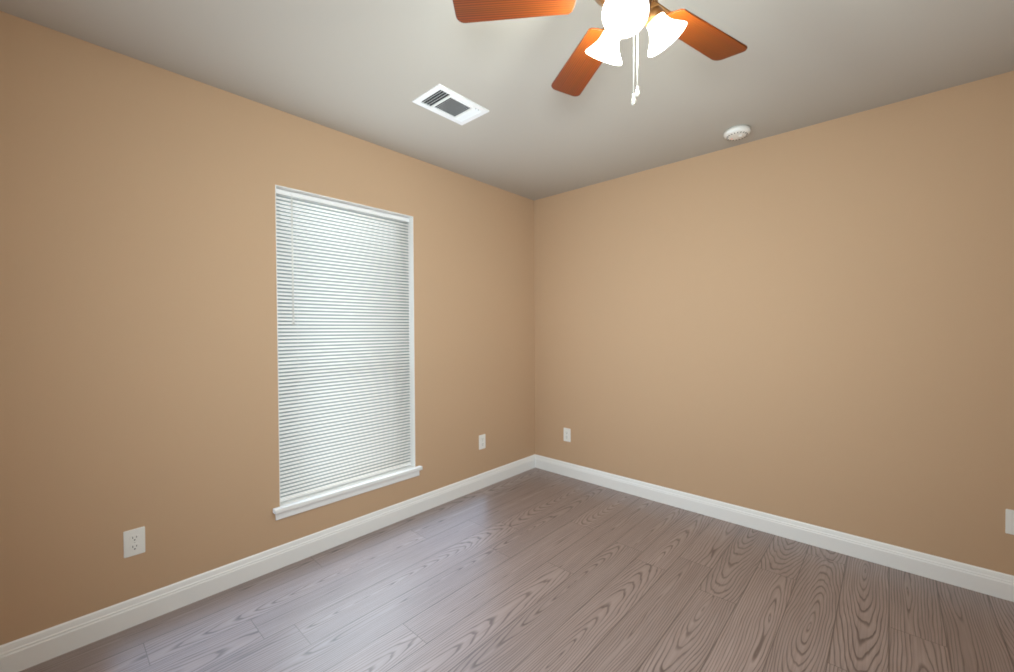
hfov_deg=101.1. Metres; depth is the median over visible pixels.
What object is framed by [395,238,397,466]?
blind cord
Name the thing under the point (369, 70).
ceiling
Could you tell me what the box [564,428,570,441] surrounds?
electrical outlet
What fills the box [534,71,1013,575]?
wall
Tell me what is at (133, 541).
electrical outlet
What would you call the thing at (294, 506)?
window sill
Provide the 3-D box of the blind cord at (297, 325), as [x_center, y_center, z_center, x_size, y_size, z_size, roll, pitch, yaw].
[-1.168,0.060,2.333,0.002,1.672,0.002,1,1,43]
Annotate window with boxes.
[275,185,414,501]
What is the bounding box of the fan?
[453,0,746,104]
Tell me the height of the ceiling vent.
0.012 m
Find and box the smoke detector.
[723,125,750,140]
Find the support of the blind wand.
hanging from the window
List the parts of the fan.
blade, blade, lamp shade, lamp shade, light arm, light arm, lamp shade, blade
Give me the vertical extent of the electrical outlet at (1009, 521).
0.114 m
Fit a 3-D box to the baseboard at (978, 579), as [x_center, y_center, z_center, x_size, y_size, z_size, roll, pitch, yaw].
[1.635,1.161,2.575,3.690,0.116,0.015,1,1,43]
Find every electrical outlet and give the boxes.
[123,526,144,557]
[479,434,485,449]
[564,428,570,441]
[1005,509,1013,534]
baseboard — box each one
[0,454,535,671]
[536,455,1013,601]
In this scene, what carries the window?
in the wall at (138, 333)
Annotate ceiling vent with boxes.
[412,84,488,124]
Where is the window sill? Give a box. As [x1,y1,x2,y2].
[273,465,422,519]
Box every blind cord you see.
[294,231,299,475]
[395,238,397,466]
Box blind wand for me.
[291,195,293,324]
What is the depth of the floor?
1.90 m
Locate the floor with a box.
[20,468,1013,671]
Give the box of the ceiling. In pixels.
[0,0,1013,199]
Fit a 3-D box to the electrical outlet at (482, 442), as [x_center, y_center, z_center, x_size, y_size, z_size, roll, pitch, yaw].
[-0.197,0.847,3.342,0.008,0.114,0.070,1,1,43]
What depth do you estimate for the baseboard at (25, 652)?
2.01 m
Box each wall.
[0,11,534,644]
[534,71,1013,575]
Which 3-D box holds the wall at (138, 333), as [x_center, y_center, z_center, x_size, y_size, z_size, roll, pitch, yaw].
[-1.093,0.014,2.465,0.140,2.440,4.110,1,1,43]
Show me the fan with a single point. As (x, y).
(597, 47)

